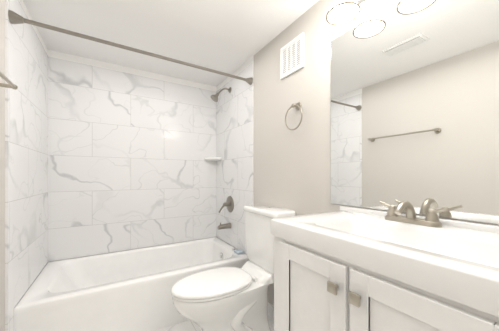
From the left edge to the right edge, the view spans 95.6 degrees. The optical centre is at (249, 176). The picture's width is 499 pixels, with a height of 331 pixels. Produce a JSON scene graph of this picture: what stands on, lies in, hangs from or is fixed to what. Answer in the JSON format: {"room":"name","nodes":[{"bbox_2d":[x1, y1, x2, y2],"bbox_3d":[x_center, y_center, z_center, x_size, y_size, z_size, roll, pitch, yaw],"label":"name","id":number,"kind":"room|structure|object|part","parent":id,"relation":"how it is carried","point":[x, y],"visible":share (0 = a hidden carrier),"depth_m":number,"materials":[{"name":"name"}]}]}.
{"room":"bathroom","nodes":[
{"label":"bathroom","id":0,"kind":"room"},
{"bbox_2d":[0,0,42,330],"bbox_3d":[-0.816,0.017,0.343,0.120,2.146,3.776,0,0,-31],"label":"wall","id":1,"kind":"structure","parent":0,"point":[2,170],"depth_m":1.11,"materials":[{"name":"paint"}]},
{"bbox_2d":[0,71,17,89],"bbox_3d":[-0.971,-0.420,0.790,0.079,0.052,0.662,0,0,-31],"label":"towel rail","id":2,"kind":"object","parent":1,"relation":"attached to","point":[10,84],"visible":1,"depth_m":1.03,"materials":[{"name":"silver metal"}]},
{"bbox_2d":[5,309,13,330],"bbox_3d":[-1.249,0.900,1.177,0.010,0.380,0.081,0,0,-31],"label":"wall tile","id":3,"kind":"structure","parent":1,"relation":"attached to","point":[9,322],"depth_m":1.18,"materials":[{"name":"stone"}]},
{"bbox_2d":[5,0,47,316],"bbox_3d":[-1.455,-0.142,1.514,0.010,1.705,0.871,0,0,-31],"label":"tile","id":4,"kind":"structure","parent":1,"relation":"attached to","point":[26,169],"depth_m":1.36,"materials":[{"name":"tile"}]},
{"bbox_2d":[8,10,252,84],"bbox_3d":[-0.613,-0.833,1.586,1.502,0.076,0.114,0,0,-31],"label":"rail","id":5,"kind":"object","parent":4,"relation":"attached to","point":[14,17],"visible":1,"depth_m":1.40,"materials":[{"name":"silver metal"}]},
{"bbox_2d":[19,0,47,54],"bbox_3d":[-1.457,-1.026,1.513,0.004,0.061,0.871,0,0,-31],"label":"wall","id":6,"kind":"structure","parent":1,"relation":"attached to","point":[22,3],"depth_m":1.56,"materials":[{"name":"paint"}]},
{"bbox_2d":[49,237,211,261],"bbox_3d":[-1.068,0.017,2.331,1.521,2.146,0.120,0,0,-31],"label":"wall","id":7,"kind":"structure","parent":0,"point":[124,250],"depth_m":2.16,"materials":[{"name":"tile"}]},
{"bbox_2d":[48,57,215,261],"bbox_3d":[-1.034,-0.142,2.275,1.501,1.705,0.010,0,0,-31],"label":"tile","id":8,"kind":"structure","parent":7,"relation":"attached to","point":[129,167],"depth_m":2.17,"materials":[{"name":"tile"}]},
{"bbox_2d":[48,49,216,91],"bbox_3d":[-1.036,-1.026,2.278,1.513,0.061,0.004,0,0,-31],"label":"wall","id":9,"kind":"structure","parent":7,"relation":"attached to","point":[78,59],"depth_m":2.17,"materials":[{"name":"paint"}]},
{"bbox_2d":[23,0,318,86],"bbox_3d":[-0.115,-1.106,0.771,1.761,0.100,3.776,0,0,-31],"label":"ceiling","id":10,"kind":"structure","parent":0,"point":[228,36],"depth_m":1.63,"materials":[{"name":"paint"}]},
{"bbox_2d":[158,315,273,330],"bbox_3d":[-0.115,1.140,0.771,1.761,0.100,3.776,0,0,-31],"label":"floor","id":11,"kind":"structure","parent":0,"point":[189,325],"depth_m":1.63,"materials":[{"name":"tile"}]},
{"bbox_2d":[14,237,248,330],"bbox_3d":[-0.831,0.889,1.943,1.515,0.402,0.783,0,0,-31],"label":"tub","id":12,"kind":"object","parent":11,"relation":"on","point":[127,290],"visible":0.83,"depth_m":1.60,"materials":[{"name":"ceramic"}]},
{"bbox_2d":[171,205,295,330],"bbox_3d":[-0.117,0.666,1.487,0.768,0.886,0.422,0,0,-31],"label":"toilet","id":13,"kind":"object","parent":11,"relation":"on","point":[226,299],"visible":0.88,"depth_m":1.42,"materials":[{"name":"ceramic"}]},
{"bbox_3d":[-0.220,0.668,1.424,0.525,0.042,0.340,0,0,-31],"label":"seat","id":14,"kind":"part","parent":13,"relation":"part of","materials":[{"name":"plastic"}]},
{"bbox_3d":[0.131,0.432,1.638,0.189,0.419,0.422,0,0,-31],"label":"tank","id":15,"kind":"part","parent":13,"relation":"part of","materials":[{"name":"ceramic"}]},
{"bbox_2d":[271,201,498,330],"bbox_3d":[0.486,0.592,0.754,0.505,0.996,0.780,0,0,-31],"label":"bathroom vanity","id":16,"kind":"object","parent":11,"relation":"on","point":[347,268],"visible":1,"depth_m":0.67,"materials":[{"name":"paint"}]},
{"bbox_3d":[0.207,0.620,0.792,0.016,0.710,0.301,0,0,-31],"label":"door","id":17,"kind":"part","parent":16,"relation":"part of","materials":[{"name":"paint"}]},
{"bbox_3d":[0.253,0.332,0.677,0.026,0.032,0.032,0,0,-31],"label":"door knob","id":18,"kind":"part","parent":16,"relation":"part of","materials":[{"name":"silver metal"}]},
{"bbox_3d":[0.290,0.332,0.616,0.026,0.032,0.032,0,0,-31],"label":"door knob","id":19,"kind":"part","parent":16,"relation":"part of","materials":[{"name":"silver metal"}]},
{"bbox_2d":[379,201,449,227],"bbox_3d":[0.595,0.137,0.862,0.138,0.087,0.236,0,0,-31],"label":"faucet","id":20,"kind":"object","parent":16,"relation":"on","point":[394,217],"depth_m":0.85,"materials":[{"name":"silver metal"}]},
{"bbox_3d":[0.382,0.620,0.506,0.016,0.710,0.341,0,0,-31],"label":"door","id":21,"kind":"part","parent":16,"relation":"part of","materials":[{"name":"paint"}]},
{"bbox_2d":[219,0,498,305],"bbox_3d":[0.585,0.017,1.199,0.120,2.146,3.776,0,0,-31],"label":"wall","id":22,"kind":"structure","parent":0,"point":[292,170],"depth_m":1.50,"materials":[{"name":"paint"}]},
{"bbox_2d":[204,157,221,160],"bbox_3d":[-0.416,-0.195,2.559,0.150,0.034,0.150,0,0,-31],"label":"soap shelf","id":23,"kind":"object","parent":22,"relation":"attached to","point":[212,158],"visible":0.98,"depth_m":2.53,"materials":[{"name":"ceramic"}]},
{"bbox_2d":[216,62,252,253],"bbox_3d":[-0.181,-0.142,2.328,0.010,1.705,0.811,0,0,-31],"label":"tile","id":24,"kind":"structure","parent":22,"relation":"attached to","point":[234,141],"depth_m":2.25,"materials":[{"name":"tile"}]},
{"bbox_2d":[211,87,230,101],"bbox_3d":[-0.291,-0.836,2.295,0.212,0.178,0.085,0,0,-31],"label":"shower head","id":25,"kind":"object","parent":24,"relation":"attached to","point":[214,98],"visible":0.98,"depth_m":2.27},
{"bbox_2d":[217,223,230,229],"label":"tub spout","id":26,"kind":"object","parent":24,"relation":"attached to","point":[228,225],"depth_m":2.29,"materials":[{"name":"silver metal"}]},
{"bbox_2d":[219,196,233,212],"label":"tub valve","id":27,"kind":"object","parent":24,"relation":"attached to","point":[229,203],"depth_m":2.31,"materials":[{"name":"silver metal"}]},
{"bbox_2d":[217,56,252,90],"bbox_3d":[-0.178,-1.026,2.329,0.004,0.061,0.811,0,0,-31],"label":"wall","id":28,"kind":"structure","parent":22,"relation":"attached to","point":[238,70],"depth_m":2.23,"materials":[{"name":"paint"}]},
{"bbox_2d":[268,302,273,319],"bbox_3d":[0.258,1.045,1.607,0.012,0.090,0.873,0,0,-31],"label":"baseboard","id":29,"kind":"structure","parent":22,"relation":"attached to","point":[270,310],"depth_m":1.75,"materials":[{"name":"paint"}]},
{"bbox_2d":[280,32,303,79],"bbox_3d":[0.289,-0.817,1.554,0.013,0.223,0.228,0,0,-31],"label":"air vent","id":30,"kind":"object","parent":22,"relation":"in","point":[292,57],"visible":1,"depth_m":1.54,"materials":[{"name":"plastic"}]},
{"bbox_2d":[285,102,302,130],"bbox_3d":[0.301,-0.396,1.490,0.059,0.192,0.166,0,0,-31],"label":"towel ring","id":31,"kind":"object","parent":22,"relation":"attached to","point":[297,106],"visible":1,"depth_m":1.48,"materials":[{"name":"silver metal"}]},
{"bbox_2d":[326,0,370,24],"bbox_3d":[0.576,-0.852,0.914,0.191,0.155,0.640,0,0,-31],"label":"sconce","id":32,"kind":"object","parent":22,"relation":"attached to","point":[341,12],"visible":1,"depth_m":1.11,"materials":[{"name":"white glass"}]},
{"bbox_2d":[331,0,498,223],"bbox_3d":[0.761,-0.304,0.789,0.005,0.916,1.154,0,0,-31],"label":"mirror","id":33,"kind":"object","parent":22,"relation":"attached to","point":[415,103],"visible":1,"depth_m":0.91,"materials":[{"name":"silver mirror"}]}
]}

